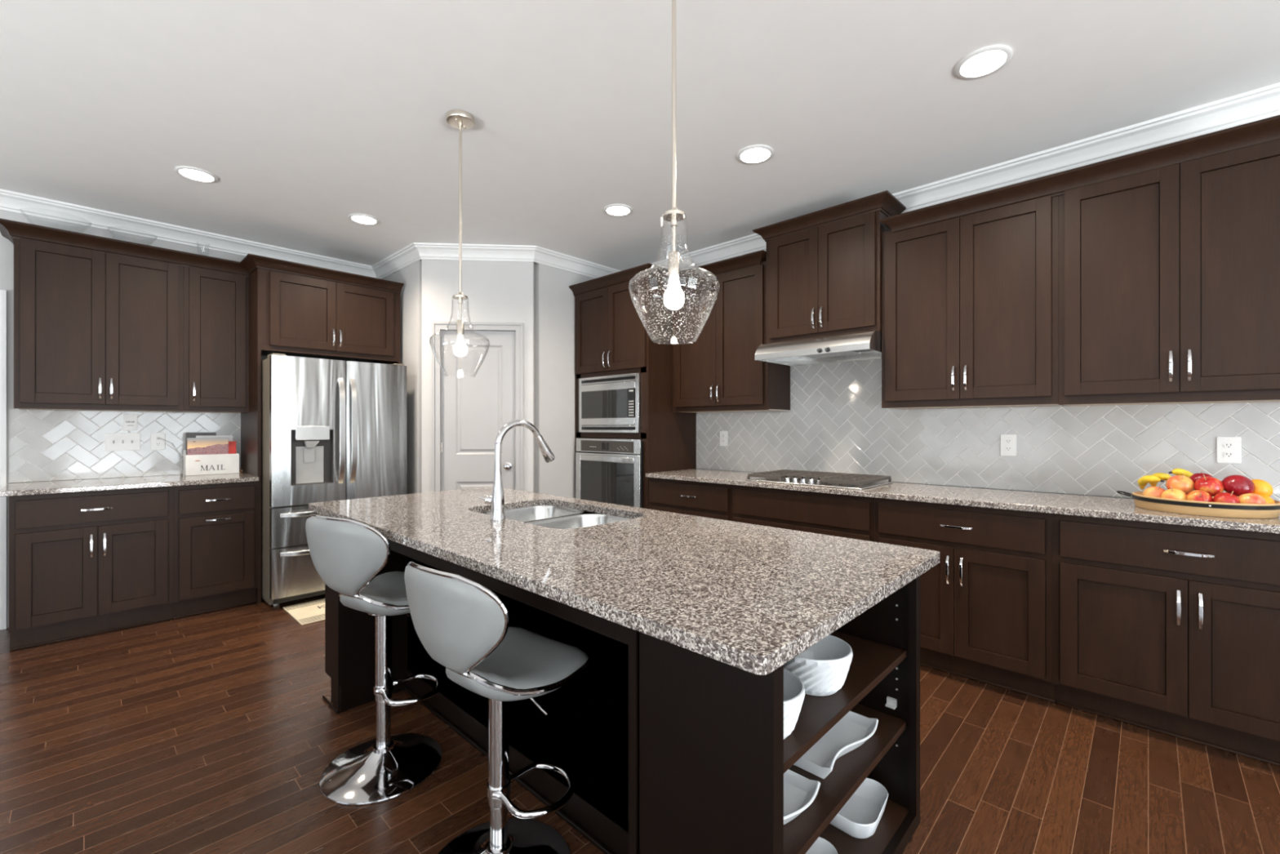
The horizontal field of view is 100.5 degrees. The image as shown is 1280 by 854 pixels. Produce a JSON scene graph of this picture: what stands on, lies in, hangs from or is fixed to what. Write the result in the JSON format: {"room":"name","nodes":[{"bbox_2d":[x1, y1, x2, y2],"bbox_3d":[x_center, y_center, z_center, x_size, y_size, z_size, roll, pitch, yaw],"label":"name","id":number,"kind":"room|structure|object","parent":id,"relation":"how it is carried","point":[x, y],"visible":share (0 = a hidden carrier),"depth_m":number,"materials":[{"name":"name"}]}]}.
{"room":"kitchen","nodes":[
{"label":"kitchen","id":0,"kind":"room"},
{"bbox_2d":[0,209,267,627],"bbox_3d":[-4.565,-0.102,2.845,0.108,2.743,6.005,0,0,44],"label":"wall","id":1,"kind":"structure","parent":0,"point":[45,445],"depth_m":3.60,"materials":[{"name":"white tile"}]},
{"bbox_2d":[0,289,6,629],"bbox_3d":[-4.320,0.205,3.019,0.022,2.130,0.935,0,0,44],"label":"door","id":2,"kind":"structure","parent":1,"relation":"in","point":[2,292],"depth_m":3.34,"materials":[{"name":"white paint"}]},
{"bbox_2d":[0,218,185,412],"bbox_3d":[-3.591,-0.664,3.524,0.376,1.106,0.842,0,0,44],"label":"upper cabinet","id":3,"kind":"object","parent":1,"relation":"attached to","point":[99,321],"visible":1,"depth_m":3.42,"materials":[{"name":"brown wood"}]},
{"bbox_2d":[22,212,91,233],"bbox_3d":[-3.716,-1.248,3.392,0.309,0.175,0.309,0,0,44],"label":"glass bowl","id":4,"kind":"object","parent":3,"relation":"on","point":[24,212],"visible":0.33,"depth_m":3.31,"materials":[{"name":"clear glass"}]},
{"bbox_2d":[104,432,140,450],"bbox_3d":[-3.630,0.104,3.734,0.014,0.124,0.178,0,0,44],"label":"light switch","id":5,"kind":"object","parent":1,"relation":"attached to","point":[113,441],"visible":1,"depth_m":3.73,"materials":[{"name":"white plastic"}]},
{"bbox_2d":[123,414,137,430],"bbox_3d":[-3.607,-0.032,3.765,0.004,0.112,0.074,0,0,44],"label":"plate","id":6,"kind":"object","parent":1,"relation":"attached to","point":[130,421],"visible":1,"depth_m":3.76,"materials":[{"name":"white plastic"}]},
{"bbox_2d":[151,432,164,449],"bbox_3d":[-3.505,0.104,3.870,0.007,0.122,0.076,0,0,44],"label":"wall outlet","id":7,"kind":"object","parent":1,"relation":"attached to","point":[156,444],"visible":1,"depth_m":3.87,"materials":[{"name":"white plastic"}]},
{"bbox_2d":[180,252,249,413],"bbox_3d":[-3.170,-0.664,3.965,0.376,1.106,0.375,0,0,44],"label":"upper cabinet","id":8,"kind":"object","parent":1,"relation":"attached to","point":[216,290],"visible":0.99,"depth_m":3.86,"materials":[{"name":"brown wood"}]},
{"bbox_2d":[382,259,421,493],"bbox_3d":[-2.106,-0.102,4.716,0.878,2.743,0.100,0,0,44],"label":"wall","id":9,"kind":"structure","parent":0,"point":[411,275],"depth_m":4.45,"materials":[{"name":"grey paint"}]},
{"bbox_2d":[421,259,534,493],"bbox_3d":[-1.335,-0.102,4.419,0.899,2.743,0.100,0,0,-4],"label":"wall","id":10,"kind":"structure","parent":0,"point":[496,291],"depth_m":4.37,"materials":[{"name":"grey paint"}]},
{"bbox_2d":[431,321,523,491],"bbox_3d":[-1.330,0.206,4.394,0.728,2.127,0.151,0,0,-4],"label":"door","id":11,"kind":"structure","parent":10,"relation":"in","point":[468,414],"depth_m":4.39,"materials":[{"name":"white paint"}]},
{"bbox_2d":[534,262,594,497],"bbox_3d":[-0.502,-0.102,4.873,0.100,2.743,1.087,0,0,44],"label":"wall","id":12,"kind":"structure","parent":0,"point":[554,301],"depth_m":4.56,"materials":[{"name":"grey paint"}]},
{"bbox_2d":[0,0,1279,271],"bbox_3d":[-0.428,-1.523,0.146,9.820,0.100,7.820,0,0,44],"label":"ceiling","id":13,"kind":"structure","parent":0,"point":[307,116],"depth_m":2.38,"materials":[{"name":"paint"}]},
{"bbox_2d":[174,165,218,182],"bbox_3d":[-2.583,-1.468,3.100,0.198,0.010,0.198,0,0,44],"label":"recessed light","id":14,"kind":"object","parent":13,"relation":"in","point":[198,175],"visible":1,"depth_m":3.09,"materials":[{"name":"white paint"}]},
{"bbox_2d":[347,213,379,225],"bbox_3d":[-1.955,-1.468,3.767,0.198,0.010,0.198,0,0,44],"label":"recessed light","id":15,"kind":"object","parent":13,"relation":"in","point":[362,219],"visible":1,"depth_m":3.76,"materials":[{"name":"white paint"}]},
{"bbox_2d":[429,109,490,377],"bbox_3d":[-0.855,-0.856,2.533,0.275,1.232,0.275,0,0,44],"label":"pendant light","id":16,"kind":"object","parent":13,"relation":"hanging from","point":[461,120],"visible":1,"depth_m":2.53,"materials":[{"name":"clear glass"}]},
{"bbox_2d":[453,320,466,356],"bbox_3d":[-0.855,-0.421,2.533,0.062,0.171,0.062,0,0,44],"label":"bulb","id":17,"kind":"object","parent":16,"relation":"attached to","point":[460,348],"depth_m":2.52,"materials":[{"name":"white glass"}]},
{"bbox_2d":[603,204,632,216],"bbox_3d":[-0.148,-1.468,3.608,0.198,0.010,0.198,0,0,44],"label":"recessed light","id":18,"kind":"object","parent":13,"relation":"in","point":[615,210],"visible":1,"depth_m":3.60,"materials":[{"name":"white paint"}]},
{"bbox_2d":[628,0,719,344],"bbox_3d":[0.102,-0.865,1.601,0.275,1.214,0.275,0,0,44],"label":"pendant light","id":19,"kind":"object","parent":13,"relation":"hanging from","point":[673,296],"visible":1,"depth_m":1.59,"materials":[{"name":"clear glass"}]},
{"bbox_2d":[663,251,684,309],"bbox_3d":[0.102,-0.440,1.601,0.062,0.171,0.062,0,0,44],"label":"bulb","id":20,"kind":"object","parent":19,"relation":"attached to","point":[675,264],"depth_m":1.58,"materials":[{"name":"white glass"}]},
{"bbox_2d":[736,144,773,164],"bbox_3d":[0.622,-1.468,2.873,0.198,0.010,0.198,0,0,44],"label":"recessed light","id":21,"kind":"object","parent":13,"relation":"in","point":[757,153],"visible":1,"depth_m":2.87,"materials":[{"name":"white paint"}]},
{"bbox_2d":[954,44,1013,79],"bbox_3d":[1.385,-1.468,2.148,0.198,0.010,0.198,0,0,44],"label":"recessed light","id":22,"kind":"object","parent":13,"relation":"in","point":[983,62],"visible":1,"depth_m":2.14,"materials":[{"name":"white paint"}]},
{"bbox_2d":[0,594,1279,853],"bbox_3d":[-0.428,1.310,0.146,9.820,0.080,7.820,0,0,44],"label":"floor","id":23,"kind":"structure","parent":0,"point":[215,731],"depth_m":2.00,"materials":[{"name":"brown wood"}]},
{"bbox_2d":[8,486,173,650],"bbox_3d":[-3.495,0.828,3.423,0.652,0.884,0.696,0,0,44],"label":"base cabinet","id":24,"kind":"object","parent":23,"relation":"on","point":[82,563],"visible":1,"depth_m":3.19,"materials":[{"name":"brown wood"}]},
{"bbox_2d":[0,471,258,497],"bbox_3d":[-3.352,0.370,3.576,0.637,0.030,1.188,0,0,44],"label":"countertop","id":25,"kind":"structure","parent":24,"relation":"on","point":[13,489],"depth_m":3.43,"materials":[{"name":"stone"}]},
{"bbox_2d":[156,437,182,474],"bbox_3d":[-3.425,0.215,3.913,0.193,0.278,0.038,0,0,-42],"label":"charging cable","id":26,"kind":"object","parent":25,"relation":"on","point":[157,437],"visible":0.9,"depth_m":3.92,"materials":[{"name":"grey plastic"}]},
{"bbox_2d":[183,448,239,475],"bbox_3d":[-3.226,0.263,4.009,0.116,0.186,0.320,0,0,44],"label":"holder","id":27,"kind":"object","parent":25,"relation":"on","point":[213,464],"visible":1,"depth_m":3.96,"materials":[{"name":"white wood"}]},
{"bbox_2d":[186,432,216,454],"bbox_3d":[-3.287,0.193,3.987,0.026,0.302,0.176,0,0,44],"label":"magazine","id":28,"kind":"object","parent":27,"relation":"in","point":[188,434],"visible":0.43,"depth_m":3.97,"materials":[{"name":"grey paper"}]},
{"bbox_2d":[186,437,228,454],"bbox_3d":[-3.223,0.212,3.971,0.016,0.264,0.241,0,0,44],"label":"postcard","id":29,"kind":"object","parent":27,"relation":"in","point":[195,446],"visible":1,"depth_m":3.97,"materials":[{"name":"multicoloured paper"}]},
{"bbox_2d":[195,435,232,441],"bbox_3d":[-3.224,0.205,4.036,0.023,0.280,0.220,0,0,44],"label":"paper sheet","id":30,"kind":"object","parent":27,"relation":"in","point":[230,437],"visible":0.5,"depth_m":4.07,"materials":[{"name":"white paper"}]},
{"bbox_2d":[228,440,235,453],"bbox_3d":[-3.139,0.227,4.079,0.015,0.234,0.070,0,0,44],"label":"card","id":31,"kind":"object","parent":27,"relation":"in","point":[232,445],"visible":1,"depth_m":4.09,"materials":[{"name":"red paper"}]},
{"bbox_2d":[172,480,257,618],"bbox_3d":[-3.097,0.828,3.840,0.652,0.884,0.455,0,0,44],"label":"base cabinet","id":32,"kind":"object","parent":23,"relation":"on","point":[215,526],"visible":1,"depth_m":3.63,"materials":[{"name":"brown wood"}]},
{"bbox_2d":[282,598,324,625],"bbox_3d":[-2.062,1.265,3.849,0.470,0.009,0.785,0,0,44],"label":"floor mat","id":33,"kind":"object","parent":23,"relation":"on","point":[304,613],"visible":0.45,"depth_m":3.64,"materials":[{"name":"beige fabric"}]},
{"bbox_2d":[240,253,404,604],"bbox_3d":[-2.609,0.028,4.341,0.665,2.484,1.075,0,0,44],"label":"tall cabinet","id":34,"kind":"object","parent":23,"relation":"on","point":[296,309],"visible":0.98,"depth_m":4.06,"materials":[{"name":"brown wood"}]},
{"bbox_2d":[261,353,406,605],"bbox_3d":[-2.476,0.380,4.236,0.866,1.780,0.920,0,0,44],"label":"refrigerator","id":35,"kind":"object","parent":23,"relation":"on","point":[331,430],"visible":0.56,"depth_m":3.85,"materials":[{"name":"grey metal"}]},
{"bbox_2d":[305,514,442,804],"bbox_3d":[-0.962,0.786,1.984,0.440,0.968,0.447,0,0,28],"label":"bar stool","id":36,"kind":"object","parent":23,"relation":"on","point":[348,555],"visible":0.91,"depth_m":1.88,"materials":[{"name":"silver metal"}]},
{"bbox_2d":[404,561,591,853],"bbox_3d":[-0.406,0.813,1.511,0.440,0.914,0.447,0,0,38],"label":"bar stool","id":37,"kind":"object","parent":23,"relation":"on","point":[462,624],"visible":1,"depth_m":1.44,"materials":[{"name":"grey leather"}]},
{"bbox_2d":[322,510,919,853],"bbox_3d":[-0.334,0.828,2.013,2.335,0.884,0.901,0,0,44],"label":"kitchen island","id":38,"kind":"object","parent":23,"relation":"on","point":[666,748],"visible":0.37,"depth_m":1.41,"materials":[{"name":"black wood"}]},
{"bbox_2d":[308,486,939,675],"bbox_3d":[-0.345,0.370,1.999,2.408,0.030,0.970,0,0,44],"label":"island countertop","id":39,"kind":"structure","parent":38,"relation":"on","point":[753,598],"depth_m":1.37,"materials":[{"name":"stone"}]},
{"bbox_2d":[479,419,555,520],"bbox_3d":[-0.481,0.163,2.130,0.091,0.383,0.314,0,0,44],"label":"kitchen faucet","id":40,"kind":"object","parent":39,"relation":"on","point":[496,500],"visible":1,"depth_m":2.03,"materials":[{"name":"silver metal"}]},
{"bbox_2d":[481,505,631,528],"bbox_3d":[-0.366,0.483,2.233,0.733,0.194,0.480,0,0,44],"label":"sink","id":41,"kind":"object","parent":39,"relation":"in","point":[547,516],"visible":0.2,"depth_m":2.35,"materials":[{"name":"metal"}]},
{"bbox_2d":[481,505,583,522],"bbox_3d":[-0.489,0.483,2.387,0.342,0.194,0.428,0,0,44],"label":"basin","id":42,"kind":"object","parent":41,"relation":"in","point":[536,513],"depth_m":2.56,"materials":[{"name":"silver metal"}]},
{"bbox_2d":[526,513,631,528],"bbox_3d":[-0.237,0.483,2.106,0.371,0.194,0.474,0,0,44],"label":"basin","id":43,"kind":"object","parent":41,"relation":"in","point":[579,521],"depth_m":2.31,"materials":[{"name":"silver metal"}]},
{"bbox_2d":[783,668,804,739],"bbox_3d":[0.251,0.581,1.116,0.182,0.097,0.183,0,0,44],"label":"ceramic bowl","id":44,"kind":"object","parent":38,"relation":"on","point":[793,686],"visible":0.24,"depth_m":1.07,"materials":[{"name":"white ceramic"}]},
{"bbox_2d":[783,768,820,824],"bbox_3d":[0.263,0.812,1.132,0.144,0.036,0.290,0,0,44],"label":"serving tray","id":45,"kind":"object","parent":38,"relation":"on","point":[800,791],"visible":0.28,"depth_m":1.19,"materials":[{"name":"white ceramic"}]},
{"bbox_2d":[783,634,853,695],"bbox_3d":[0.423,0.581,1.304,0.182,0.097,0.183,0,0,44],"label":"ceramic bowl","id":46,"kind":"object","parent":38,"relation":"on","point":[823,668],"visible":0.73,"depth_m":1.24,"materials":[{"name":"white ceramic"}]},
{"bbox_2d":[805,836,838,853],"bbox_3d":[0.347,1.048,1.282,0.224,0.053,0.210,0,0,44],"label":"baking dish","id":47,"kind":"object","parent":38,"relation":"on","point":[821,846],"visible":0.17,"depth_m":1.32,"materials":[{"name":"white ceramic"}]},
{"bbox_2d":[793,711,878,778],"bbox_3d":[0.506,0.812,1.387,0.144,0.036,0.295,0,0,44],"label":"serving tray","id":48,"kind":"object","parent":38,"relation":"on","point":[853,730],"visible":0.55,"depth_m":1.38,"materials":[{"name":"white ceramic"}]},
{"bbox_2d":[783,703,906,853],"bbox_3d":[0.384,0.840,1.327,0.292,0.019,0.767,0,0,44],"label":"shelf","id":49,"kind":"object","parent":38,"relation":"attached to","point":[849,771],"depth_m":1.26,"materials":[{"name":"brown wood"}]},
{"bbox_2d":[783,631,906,773],"bbox_3d":[0.384,0.639,1.327,0.292,0.019,0.767,0,0,44],"label":"shelf","id":50,"kind":"object","parent":38,"relation":"attached to","point":[873,657],"depth_m":1.27,"materials":[{"name":"brown wood"}]},
{"bbox_2d":[829,777,888,838],"bbox_3d":[0.571,1.048,1.500,0.228,0.053,0.209,0,0,44],"label":"baking dish","id":51,"kind":"object","parent":38,"relation":"on","point":[860,815],"visible":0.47,"depth_m":1.47,"materials":[{"name":"white ceramic"}]},
{"bbox_2d":[818,799,908,853],"bbox_3d":[0.386,1.085,1.324,0.300,0.019,0.767,0,0,44],"label":"shelf","id":52,"kind":"object","parent":38,"relation":"attached to","point":[894,820],"depth_m":1.40,"materials":[{"name":"brown wood"}]},
{"bbox_2d":[568,262,696,508],"bbox_3d":[-0.047,0.017,4.584,0.954,2.506,0.672,0,0,44],"label":"tall cabinet","id":53,"kind":"object","parent":23,"relation":"on","point":[611,339],"visible":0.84,"depth_m":4.27,"materials":[{"name":"brown wood"}]},
{"bbox_2d":[575,437,643,507],"bbox_3d":[-0.107,0.454,4.569,0.784,0.712,0.566,0,0,44],"label":"wall oven","id":54,"kind":"object","parent":53,"relation":"in","point":[608,470],"visible":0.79,"depth_m":4.34,"materials":[{"name":"silver metal"}]},
{"bbox_2d":[578,373,640,432],"bbox_3d":[-0.129,-0.189,4.548,0.722,0.468,0.426,0,0,44],"label":"microwave","id":55,"kind":"object","parent":53,"relation":"in","point":[610,406],"visible":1,"depth_m":4.37,"materials":[{"name":"metal"}]},
{"bbox_2d":[648,477,731,520],"bbox_3d":[0.532,0.828,4.043,0.760,0.884,0.647,0,0,44],"label":"base cabinet","id":56,"kind":"object","parent":23,"relation":"on","point":[707,500],"visible":0.3,"depth_m":3.79,"materials":[{"name":"brown wood"}]},
{"bbox_2d":[731,484,875,542],"bbox_3d":[1.146,0.828,3.456,0.936,0.884,0.647,0,0,44],"label":"base cabinet","id":57,"kind":"object","parent":23,"relation":"on","point":[853,517],"visible":0.16,"depth_m":3.19,"materials":[{"name":"brown wood"}]},
{"bbox_2d":[875,497,1055,702],"bbox_3d":[1.766,0.828,2.863,0.779,0.884,0.647,0,0,44],"label":"base cabinet","id":58,"kind":"object","parent":23,"relation":"on","point":[986,608],"visible":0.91,"depth_m":2.57,"materials":[{"name":"brown wood"}]},
{"bbox_2d":[1053,513,1279,766],"bbox_3d":[2.354,0.828,2.301,0.846,0.884,0.647,0,0,44],"label":"base cabinet","id":59,"kind":"object","parent":23,"relation":"on","point":[1171,629],"visible":1,"depth_m":2.13,"materials":[{"name":"brown wood"}]},
{"bbox_2d":[645,468,1279,533],"bbox_3d":[1.470,0.370,3.151,3.348,0.030,0.636,0,0,44],"label":"countertop","id":60,"kind":"structure","parent":59,"relation":"on","point":[1095,506],"depth_m":2.64,"materials":[{"name":"stone"}]},
{"bbox_2d":[746,469,893,489],"bbox_3d":[1.149,0.331,3.443,0.764,0.046,0.523,0,0,44],"label":"gas cooktop","id":61,"kind":"object","parent":60,"relation":"in","point":[815,478],"visible":1,"depth_m":3.33,"materials":[{"name":"metal"}]},
{"bbox_2d":[1116,490,1279,518],"bbox_3d":[2.382,0.323,2.254,0.432,0.063,0.428,0,0,2],"label":"fruit tray","id":62,"kind":"object","parent":60,"relation":"on","point":[1237,510],"visible":0.8,"depth_m":2.11,"materials":[{"name":"brown wood"}]},
{"bbox_2d":[1137,475,1164,488],"bbox_3d":[2.265,0.248,2.369,0.040,0.071,0.120,0,0,7],"label":"banana","id":63,"kind":"object","parent":62,"relation":"in","point":[1143,481],"visible":1,"depth_m":2.36,"materials":[{"name":"yellow food"}]},
{"bbox_2d":[1142,484,1164,497],"bbox_3d":[2.230,0.290,2.303,0.079,0.084,0.078,0,0,44],"label":"apple","id":64,"kind":"object","parent":62,"relation":"in","point":[1155,491],"visible":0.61,"depth_m":2.29,"materials":[{"name":"orange food"}]},
{"bbox_2d":[1149,472,1171,486],"bbox_3d":[2.321,0.243,2.379,0.045,0.081,0.161,0,0,21],"label":"banana","id":65,"kind":"object","parent":62,"relation":"in","point":[1165,477],"visible":0.49,"depth_m":2.35,"materials":[{"name":"yellow food"}]},
{"bbox_2d":[1160,485,1186,500],"bbox_3d":[2.245,0.291,2.235,0.082,0.087,0.081,0,0,44],"label":"apple","id":66,"kind":"object","parent":62,"relation":"in","point":[1173,493],"visible":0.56,"depth_m":2.21,"materials":[{"name":"yellow food"}]},
{"bbox_2d":[1165,473,1194,493],"bbox_3d":[2.299,0.242,2.265,0.087,0.091,0.086,0,0,44],"label":"apple","id":67,"kind":"object","parent":62,"relation":"in","point":[1182,482],"visible":0.73,"depth_m":2.24,"materials":[{"name":"orange food"}]},
{"bbox_2d":[1168,468,1192,477],"bbox_3d":[2.403,0.228,2.347,0.107,0.088,0.034,0,0,33],"label":"banana","id":68,"kind":"object","parent":62,"relation":"in","point":[1176,471],"visible":0.51,"depth_m":2.34,"materials":[{"name":"yellow food"}]},
{"bbox_2d":[1186,489,1213,502],"bbox_3d":[2.285,0.297,2.174,0.078,0.077,0.071,0,0,44],"label":"apple","id":69,"kind":"object","parent":62,"relation":"in","point":[1197,495],"visible":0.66,"depth_m":2.16,"materials":[{"name":"red food"}]},
{"bbox_2d":[1189,471,1213,482],"bbox_3d":[2.395,0.228,2.268,0.080,0.076,0.080,0,0,44],"label":"apple","id":70,"kind":"object","parent":62,"relation":"in","point":[1195,477],"visible":0.42,"depth_m":2.26,"materials":[{"name":"red food"}]},
{"bbox_2d":[1194,474,1224,496],"bbox_3d":[2.352,0.242,2.200,0.087,0.091,0.086,0,0,44],"label":"apple","id":71,"kind":"object","parent":62,"relation":"in","point":[1213,486],"visible":0.85,"depth_m":2.17,"materials":[{"name":"red food"}]},
{"bbox_2d":[1213,490,1240,503],"bbox_3d":[2.340,0.293,2.122,0.075,0.078,0.076,0,0,44],"label":"apple","id":72,"kind":"object","parent":62,"relation":"in","point":[1223,497],"visible":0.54,"depth_m":2.11,"materials":[{"name":"red food"}]},
{"bbox_2d":[1221,474,1255,496],"bbox_3d":[2.418,0.237,2.152,0.093,0.086,0.088,0,0,44],"label":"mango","id":73,"kind":"object","parent":62,"relation":"in","point":[1239,484],"visible":0.85,"depth_m":2.13,"materials":[{"name":"red food"}]},
{"bbox_2d":[1238,493,1266,503],"bbox_3d":[2.409,0.295,2.098,0.078,0.072,0.078,0,0,44],"label":"apple","id":74,"kind":"object","parent":62,"relation":"in","point":[1248,498],"visible":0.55,"depth_m":2.08,"materials":[{"name":"orange food"}]},
{"bbox_2d":[1259,494,1275,503],"bbox_3d":[2.474,0.303,2.117,0.070,0.068,0.070,0,0,44],"label":"orange","id":75,"kind":"object","parent":62,"relation":"in","point":[1268,500],"visible":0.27,"depth_m":2.09,"materials":[{"name":"orange food"}]},
{"bbox_2d":[1251,479,1273,496],"bbox_3d":[2.488,0.250,2.143,0.082,0.080,0.082,0,0,44],"label":"orange","id":76,"kind":"object","parent":75,"relation":"on","point":[1262,487],"visible":0.51,"depth_m":2.11,"materials":[{"name":"food"}]},
{"bbox_2d":[666,248,1279,501],"bbox_3d":[2.829,-0.102,2.367,8.180,2.743,0.108,0,0,44],"label":"wall","id":77,"kind":"structure","parent":0,"point":[837,421],"depth_m":3.10,"materials":[{"name":"white tile"}]},
{"bbox_2d":[0,82,1279,279],"bbox_3d":[-0.195,-1.419,2.614,12.272,0.108,5.076,0,0,5],"label":"trim","id":78,"kind":"structure","parent":77,"relation":"attached to","point":[1263,103],"depth_m":3.40,"materials":[{"name":"white paint"}]},
{"bbox_2d":[720,431,727,445],"bbox_3d":[0.682,0.094,4.339,0.076,0.122,0.007,0,0,44],"label":"wall outlet","id":79,"kind":"object","parent":77,"relation":"attached to","point":[723,434],"visible":1,"depth_m":4.34,"materials":[{"name":"white plastic"}]},
{"bbox_2d":[668,249,790,413],"bbox_3d":[0.664,-0.668,4.100,0.872,1.097,0.390,0,0,44],"label":"upper cabinet","id":80,"kind":"object","parent":77,"relation":"attached to","point":[719,371],"visible":0.93,"depth_m":3.94,"materials":[{"name":"brown wood"}]},
{"bbox_2d":[752,190,906,343],"bbox_3d":[1.247,-0.969,3.526,0.894,0.791,0.415,0,0,44],"label":"upper cabinet","id":81,"kind":"object","parent":77,"relation":"attached to","point":[824,267],"visible":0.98,"depth_m":3.37,"materials":[{"name":"brown wood"}]},
{"bbox_2d":[755,329,881,366],"bbox_3d":[1.209,-0.510,3.485,0.756,0.124,0.516,0,0,44],"label":"range hood","id":82,"kind":"object","parent":81,"relation":"attached to","point":[864,345],"visible":0.99,"depth_m":3.38,"materials":[{"name":"metal"}]},
{"bbox_2d":[880,173,1062,408],"bbox_3d":[1.834,-0.665,2.982,0.834,1.105,0.390,0,0,44],"label":"upper cabinet","id":83,"kind":"object","parent":77,"relation":"attached to","point":[970,284],"visible":0.99,"depth_m":2.84,"materials":[{"name":"brown wood"}]},
{"bbox_2d":[1000,434,1016,456],"bbox_3d":[2.080,0.102,3.003,0.076,0.122,0.007,0,0,44],"label":"wall outlet","id":84,"kind":"object","parent":77,"relation":"attached to","point":[1008,442],"visible":1,"depth_m":3.00,"materials":[{"name":"white plastic"}]},
{"bbox_2d":[1004,439,1012,444],"bbox_3d":[2.078,0.081,3.001,0.033,0.027,0.002,0,0,44],"label":"socket","id":85,"kind":"object","parent":84,"relation":"attached to","point":[1006,441],"depth_m":3.00,"materials":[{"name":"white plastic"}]},
{"bbox_2d":[1004,446,1012,451],"bbox_3d":[2.078,0.123,3.001,0.033,0.027,0.002,0,0,44],"label":"socket","id":86,"kind":"object","parent":84,"relation":"attached to","point":[1006,448],"depth_m":3.00,"materials":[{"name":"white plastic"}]},
{"bbox_2d":[1057,115,1279,406],"bbox_3d":[2.458,-0.663,2.385,0.894,1.109,0.390,0,0,44],"label":"upper cabinet","id":87,"kind":"object","parent":77,"relation":"attached to","point":[1169,255],"visible":1,"depth_m":2.32,"materials":[{"name":"brown wood"}]},
{"bbox_2d":[1216,436,1241,463],"bbox_3d":[2.684,0.105,2.425,0.076,0.122,0.007,0,0,44],"label":"wall outlet","id":88,"kind":"object","parent":77,"relation":"attached to","point":[1228,449],"visible":1,"depth_m":2.42,"materials":[{"name":"white plastic"}]},
{"bbox_2d":[1223,442,1234,448],"bbox_3d":[2.683,0.084,2.424,0.033,0.027,0.002,0,0,44],"label":"socket","id":89,"kind":"object","parent":88,"relation":"attached to","point":[1226,445],"depth_m":2.42,"materials":[{"name":"white plastic"}]},
{"bbox_2d":[1223,451,1234,457],"bbox_3d":[2.683,0.126,2.424,0.033,0.027,0.002,0,0,44],"label":"socket","id":90,"kind":"object","parent":88,"relation":"attached to","point":[1226,454],"depth_m":2.42,"materials":[{"name":"white plastic"}]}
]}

